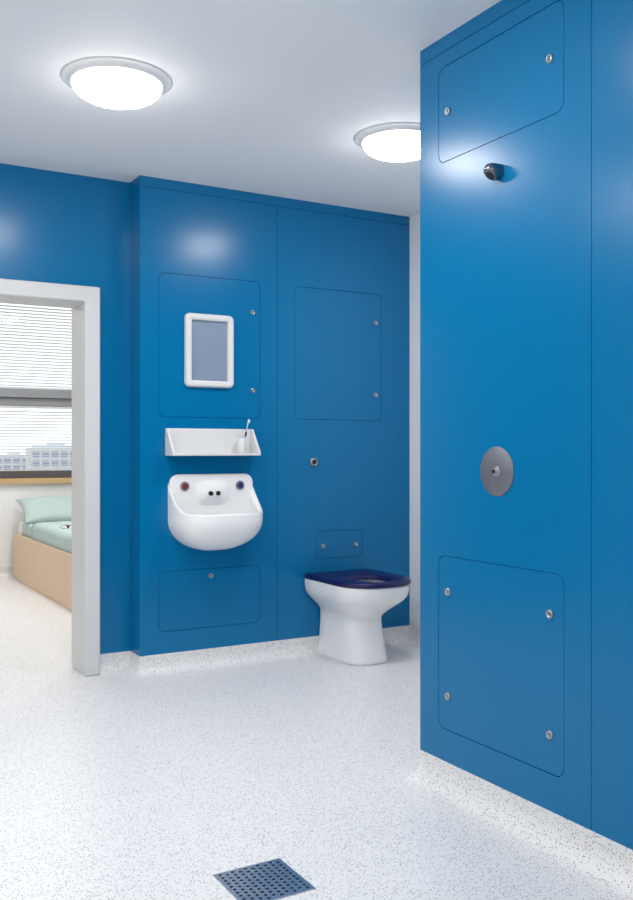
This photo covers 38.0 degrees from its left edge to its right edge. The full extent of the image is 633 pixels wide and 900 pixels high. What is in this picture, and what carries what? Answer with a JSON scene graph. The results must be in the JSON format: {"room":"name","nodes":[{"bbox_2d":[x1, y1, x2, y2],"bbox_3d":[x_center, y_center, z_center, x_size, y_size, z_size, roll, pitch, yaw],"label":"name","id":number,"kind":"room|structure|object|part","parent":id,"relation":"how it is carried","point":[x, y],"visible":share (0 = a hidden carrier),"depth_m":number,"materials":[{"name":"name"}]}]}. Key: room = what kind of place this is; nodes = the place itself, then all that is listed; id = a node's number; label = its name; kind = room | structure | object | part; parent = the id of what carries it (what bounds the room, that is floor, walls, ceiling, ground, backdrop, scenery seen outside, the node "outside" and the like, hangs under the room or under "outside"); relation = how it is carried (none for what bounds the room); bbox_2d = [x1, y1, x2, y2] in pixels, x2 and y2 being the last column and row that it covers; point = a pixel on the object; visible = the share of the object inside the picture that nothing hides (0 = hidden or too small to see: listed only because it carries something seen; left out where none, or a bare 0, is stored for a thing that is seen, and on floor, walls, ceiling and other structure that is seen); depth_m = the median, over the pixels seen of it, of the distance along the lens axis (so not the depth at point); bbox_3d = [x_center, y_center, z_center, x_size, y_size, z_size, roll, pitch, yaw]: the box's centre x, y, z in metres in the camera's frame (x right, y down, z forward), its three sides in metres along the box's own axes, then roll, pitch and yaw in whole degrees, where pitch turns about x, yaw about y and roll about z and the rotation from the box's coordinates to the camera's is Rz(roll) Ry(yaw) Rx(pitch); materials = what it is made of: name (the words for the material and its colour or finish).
{"room":"bathroom","nodes":[
{"label":"bathroom","id":0,"kind":"room"},
{"bbox_2d":[0,483,71,566],"bbox_3d":[-3.637,-0.132,8.377,5.150,2.664,0.250,0,0,-30],"label":"wall","id":1,"kind":"structure","parent":0,"point":[11,512],"depth_m":8.67,"materials":[{"name":"white paint"}]},
{"bbox_2d":[0,567,12,578],"bbox_3d":[-2.923,1.150,6.394,4.410,0.100,3.900,0,0,-30],"label":"baseboard","id":2,"kind":"structure","parent":1,"relation":"attached to","point":[5,572],"depth_m":8.63,"materials":[{"name":"white plastic"}]},
{"bbox_2d":[0,388,71,478],"bbox_3d":[-3.180,-0.585,8.605,2.370,1.710,0.170,0,0,-30],"label":"window","id":3,"kind":"structure","parent":1,"relation":"in","point":[8,396],"depth_m":8.82,"materials":[{"name":"grey"}]},
{"bbox_2d":[0,405,71,470],"bbox_3d":[-3.169,-0.112,8.585,2.346,0.620,0.028,0,0,-30],"label":"blind","id":4,"kind":"object","parent":3,"relation":"attached to","point":[1,406],"visible":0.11,"depth_m":8.85,"materials":[{"name":"white"}]},
{"bbox_3d":[-3.169,-0.411,8.585,2.346,0.022,0.028,0,0,-30],"label":"head rail","id":5,"kind":"part","parent":4,"relation":"part of","materials":[{"name":"white"}]},
{"bbox_3d":[-3.169,0.193,8.585,2.346,0.010,0.024,0,0,-30],"label":"rail","id":6,"kind":"part","parent":4,"relation":"part of","materials":[{"name":"white"}]},
{"bbox_3d":[-3.193,0.235,8.627,2.370,0.070,0.120,0,0,-30],"label":"rail","id":7,"kind":"part","parent":3,"relation":"part of","materials":[{"name":"grey metal"}]},
{"bbox_2d":[0,478,71,483],"bbox_3d":[-3.149,0.296,8.551,2.470,0.052,0.155,0,0,-30],"label":"window sill","id":8,"kind":"structure","parent":1,"relation":"attached to","point":[7,480],"depth_m":8.74,"materials":[{"name":"brown wood"}]},
{"bbox_2d":[0,303,71,389],"bbox_3d":[-3.158,-1.015,8.566,2.346,0.850,0.028,0,0,-30],"label":"blind","id":9,"kind":"object","parent":1,"relation":"attached to","point":[1,385],"visible":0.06,"depth_m":8.83,"materials":[{"name":"white plastic"}]},
{"bbox_3d":[-3.158,-0.595,8.566,2.346,0.010,0.024,0,0,-30],"label":"rail","id":10,"kind":"part","parent":9,"relation":"part of","materials":[{"name":"white plastic"}]},
{"bbox_2d":[0,163,130,653],"bbox_3d":[-1.656,-0.132,4.718,4.935,2.664,0.090,0,0,-30],"label":"wall","id":11,"kind":"structure","parent":0,"point":[56,227],"depth_m":4.96,"materials":[{"name":"blue paint"}]},
{"bbox_2d":[0,278,99,675],"bbox_3d":[-1.666,0.166,4.759,1.032,2.069,0.272,0,0,-30],"label":"door frame","id":12,"kind":"structure","parent":11,"relation":"in","point":[84,301],"depth_m":4.88,"materials":[{"name":"white paint"}]},
{"bbox_2d":[0,0,500,216],"bbox_3d":[-1.025,-1.514,3.737,5.250,0.100,10.900,0,0,-30],"label":"ceiling","id":13,"kind":"structure","parent":0,"point":[267,97],"depth_m":3.74,"materials":[{"name":"white paint"}]},
{"bbox_2d":[61,56,171,108],"bbox_3d":[-0.788,-1.420,3.631,0.431,0.088,0.431,0,0,-30],"label":"ceiling light","id":14,"kind":"object","parent":13,"relation":"attached to","point":[103,81],"visible":1,"depth_m":3.53,"materials":[{"name":"white plastic"}]},
{"bbox_2d":[71,67,161,108],"bbox_3d":[-0.788,-1.409,3.631,0.351,0.066,0.351,0,0,-30],"label":"diffuser","id":15,"kind":"object","parent":14,"relation":"attached to","point":[108,87],"depth_m":3.54,"materials":[{"name":"white plastic"}]},
{"bbox_2d":[354,122,419,161],"bbox_3d":[0.390,-1.420,4.314,0.431,0.088,0.431,0,0,-30],"label":"ceiling light","id":16,"kind":"object","parent":13,"relation":"attached to","point":[394,141],"visible":0.75,"depth_m":4.20,"materials":[{"name":"white plastic"}]},
{"bbox_2d":[130,175,409,655],"bbox_3d":[-0.218,-0.182,5.402,1.760,2.564,0.159,0,0,-30],"label":"wall","id":17,"kind":"structure","parent":0,"point":[360,480],"depth_m":5.30,"materials":[{"name":"blue"}]},
{"bbox_3d":[-0.978,-0.154,4.971,0.012,2.509,0.147,0,0,-30],"label":"return panel","id":18,"kind":"part","parent":17,"relation":"part of","materials":[{"name":"blue plastic"}]},
{"bbox_3d":[-0.588,-0.154,5.104,0.822,2.509,0.012,0,0,-30],"label":"wall panel","id":19,"kind":"part","parent":17,"relation":"part of","materials":[{"name":"blue laminate"}]},
{"bbox_2d":[158,565,259,630],"bbox_3d":[-0.588,0.819,5.099,0.605,0.323,0.019,0,0,-30],"label":"access panel","id":20,"kind":"object","parent":17,"relation":"attached to","point":[209,597],"visible":1,"depth_m":5.09,"materials":[{"name":"blue laminate"}]},
{"bbox_2d":[159,273,259,417],"bbox_3d":[-0.587,-0.569,5.100,0.605,0.778,0.019,0,0,-30],"label":"access panel","id":21,"kind":"object","parent":17,"relation":"attached to","point":[180,295],"visible":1,"depth_m":5.09,"materials":[{"name":"blue laminate"}]},
{"bbox_2d":[184,313,233,387],"bbox_3d":[-0.590,-0.548,5.079,0.289,0.404,0.028,0,0,-30],"label":"wall mirror","id":22,"kind":"object","parent":21,"relation":"attached to","point":[208,338],"visible":1,"depth_m":5.08,"materials":[{"name":"white plastic"}]},
{"bbox_3d":[-0.595,-0.548,5.087,0.217,0.332,0.004,0,0,-30],"label":"mirror plate","id":23,"kind":"part","parent":22,"relation":"part of","materials":[{"name":"silver metal"}]},
{"bbox_2d":[165,428,260,455],"bbox_3d":[-0.564,-0.043,5.044,0.521,0.149,0.115,0,0,-30],"label":"wall shelf","id":24,"kind":"object","parent":17,"relation":"attached to","point":[178,441],"visible":1,"depth_m":5.06,"materials":[{"name":"white plastic"}]},
{"bbox_2d":[166,453,260,455],"bbox_3d":[-0.561,0.024,5.039,0.521,0.014,0.103,0,0,-30],"label":"shelf","id":25,"kind":"object","parent":24,"relation":"on","point":[167,454],"depth_m":4.98,"materials":[{"name":"white plastic"}]},
{"bbox_2d":[237,438,245,452],"bbox_3d":[-0.418,-0.024,5.130,0.049,0.081,0.049,0,0,-30],"label":"tumbler","id":26,"kind":"object","parent":24,"relation":"on","point":[241,442],"visible":0.91,"depth_m":5.11,"materials":[{"name":"white plastic"}]},
{"bbox_2d":[244,419,249,438],"bbox_3d":[-0.396,-0.082,5.147,0.011,0.186,0.060,0,0,41],"label":"toothbrush","id":27,"kind":"object","parent":26,"relation":"in","point":[248,419],"visible":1,"depth_m":5.15,"materials":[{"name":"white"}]},
{"bbox_2d":[168,473,262,549],"bbox_3d":[-0.516,0.343,4.974,0.502,0.422,0.285,0,0,-30],"label":"basin","id":28,"kind":"object","parent":17,"relation":"attached to","point":[206,511],"visible":1,"depth_m":4.98,"materials":[{"name":"white ceramic"}]},
{"bbox_2d":[310,457,317,466],"bbox_3d":[-0.014,0.071,5.419,0.054,0.054,0.014,0,0,-30],"label":"button","id":29,"kind":"object","parent":17,"relation":"attached to","point":[313,461],"visible":1,"depth_m":5.41,"materials":[{"name":"silver metal"}]},
{"bbox_2d":[294,287,380,420],"bbox_3d":[0.135,-0.569,5.515,0.606,0.775,0.019,0,0,-30],"label":"access panel","id":30,"kind":"object","parent":17,"relation":"attached to","point":[337,334],"visible":1,"depth_m":5.50,"materials":[{"name":"blue laminate"}]},
{"bbox_2d":[315,530,361,557],"bbox_3d":[0.135,0.563,5.515,0.330,0.159,0.019,0,0,-30],"label":"access panel","id":31,"kind":"object","parent":17,"relation":"attached to","point":[340,543],"visible":1,"depth_m":5.51,"materials":[{"name":"blue plastic"}]},
{"bbox_3d":[0.176,-0.154,5.543,0.936,2.509,0.012,0,0,-30],"label":"wall panel","id":32,"kind":"part","parent":17,"relation":"part of","materials":[{"name":"blue plastic"}]},
{"bbox_2d":[0,578,626,899],"bbox_3d":[-1.025,1.250,3.737,5.250,0.100,10.900,0,0,-30],"label":"floor","id":33,"kind":"structure","parent":0,"point":[115,786],"depth_m":3.26,"materials":[{"name":"white plastic"}]},
{"bbox_2d":[13,533,71,610],"bbox_3d":[-1.862,0.989,7.928,1.021,0.420,2.160,0,0,-30],"label":"bed","id":34,"kind":"object","parent":33,"relation":"on","point":[46,569],"visible":0.27,"depth_m":7.55,"materials":[{"name":"brown wood"}]},
{"bbox_2d":[18,522,32,538],"bbox_3d":[-1.862,0.780,7.928,0.965,0.238,2.090,0,0,-30],"label":"mattress","id":35,"kind":"object","parent":34,"relation":"on","point":[24,529],"visible":0.06,"depth_m":8.29,"materials":[{"name":"white fabric"}]},
{"bbox_2d":[16,496,71,523],"bbox_3d":[-2.388,0.554,8.571,0.740,0.239,0.417,0,0,-28],"label":"pillow","id":36,"kind":"object","parent":35,"relation":"on","point":[47,508],"visible":0.7,"depth_m":8.42,"materials":[{"name":"green fabric"}]},
{"bbox_2d":[32,521,71,553],"bbox_3d":[-1.694,0.709,7.636,0.998,0.166,1.447,0,0,-30],"label":"duvet","id":37,"kind":"object","parent":35,"relation":"on","point":[49,533],"visible":0.27,"depth_m":7.47,"materials":[{"name":"green fabric"}]},
{"bbox_2d":[59,524,71,528],"bbox_3d":[-1.964,0.612,7.465,0.260,0.035,0.170,0,0,-30],"label":"scarf","id":38,"kind":"object","parent":37,"relation":"on","point":[70,525],"visible":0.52,"depth_m":7.39,"materials":[{"name":"white fabric"}]},
{"bbox_2d":[213,858,315,899],"bbox_3d":[-0.147,1.234,2.550,0.212,0.073,0.214,0,0,-30],"label":"floor drain","id":39,"kind":"object","parent":33,"relation":"in","point":[274,885],"visible":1,"depth_m":2.55,"materials":[{"name":"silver metal"}]},
{"bbox_2d":[305,569,410,665],"bbox_3d":[0.262,0.961,5.249,0.458,0.478,0.582,0,0,-30],"label":"toilet","id":40,"kind":"object","parent":33,"relation":"on","point":[352,604],"visible":1,"depth_m":5.15,"materials":[{"name":"white ceramic"},{"name":"navy plastic"}]},
{"bbox_3d":[0.266,0.735,5.243,0.458,0.026,0.567,0,0,-30],"label":"seat","id":41,"kind":"part","parent":40,"relation":"part of","materials":[{"name":"blue plastic"}]},
{"bbox_2d":[409,213,419,627],"bbox_3d":[2.167,-0.132,3.237,0.215,2.664,6.650,0,0,-30],"label":"wall","id":42,"kind":"structure","parent":0,"point":[414,225],"depth_m":5.72,"materials":[{"name":"white paint"}]},
{"bbox_2d":[420,0,632,849],"bbox_3d":[2.056,-0.182,1.838,1.372,2.564,4.335,0,0,-30],"label":"wall","id":43,"kind":"structure","parent":0,"point":[526,275],"depth_m":2.81,"materials":[{"name":"blue plastic"}]},
{"bbox_2d":[100,625,632,899],"bbox_3d":[1.278,1.150,2.622,1.940,0.100,6.470,0,0,-30],"label":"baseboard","id":44,"kind":"structure","parent":43,"relation":"attached to","point":[608,863],"depth_m":3.09,"materials":[{"name":"white plastic"}]},
{"bbox_2d":[483,163,503,180],"bbox_3d":[0.571,-0.905,2.986,0.058,0.057,0.051,0,0,-30],"label":"shower","id":45,"kind":"object","parent":43,"relation":"attached to","point":[492,171],"visible":1,"depth_m":2.97,"materials":[{"name":"silver metal"}]},
{"bbox_2d":[480,446,513,495],"bbox_3d":[0.584,0.070,3.004,0.018,0.163,0.163,0,0,-30],"label":"shower control","id":46,"kind":"object","parent":43,"relation":"attached to","point":[497,467],"visible":1,"depth_m":3.00,"materials":[{"name":"grey metal"}]},
{"bbox_2d":[439,556,563,775],"bbox_3d":[0.590,0.680,3.015,0.019,0.610,0.609,0,0,-30],"label":"access panel","id":47,"kind":"object","parent":43,"relation":"attached to","point":[501,627],"visible":1,"depth_m":2.99,"materials":[{"name":"blue laminate"}]},
{"bbox_2d":[439,1,563,161],"bbox_3d":[0.590,-1.187,3.015,0.019,0.336,0.609,0,0,-30],"label":"access panel","id":48,"kind":"object","parent":43,"relation":"attached to","point":[512,82],"visible":1,"depth_m":2.98,"materials":[{"name":"blue laminate"}]},
{"bbox_3d":[1.038,-0.154,2.244,0.012,2.509,0.953,0,0,-30],"label":"wall panel","id":49,"kind":"part","parent":43,"relation":"part of","materials":[{"name":"blue plastic"}]},
{"label":"outside","id":50,"kind":"structure","parent":0,"visible":0},
{"bbox_3d":[-84.328,17.300,246.829,700.000,0.200,488.000,0,0,-30],"label":"ground","id":51,"kind":"structure","parent":50,"visible":0},
{"bbox_2d":[0,453,24,469],"bbox_3d":[-56.981,8.800,165.630,9.718,16.800,4.040,0,0,-30],"label":"office building","id":52,"kind":"structure","parent":51,"relation":"on","point":[6,461],"depth_m":164.79,"materials":[{"name":"white"}]},
{"bbox_2d":[25,444,71,469],"bbox_3d":[-39.676,8.025,152.512,16.000,18.350,4.040,0,0,-30],"label":"office building","id":53,"kind":"structure","parent":51,"relation":"on","point":[27,464],"depth_m":148.55,"materials":[{"name":"white"}]},
{"bbox_2d":[32,445,71,447],"bbox_3d":[-42.106,-0.575,151.022,8.700,0.450,2.200,0,0,-30],"label":"building roof","id":54,"kind":"object","parent":53,"relation":"on","point":[32,445],"depth_m":149.33,"materials":[{"name":"white concrete"}]}
]}

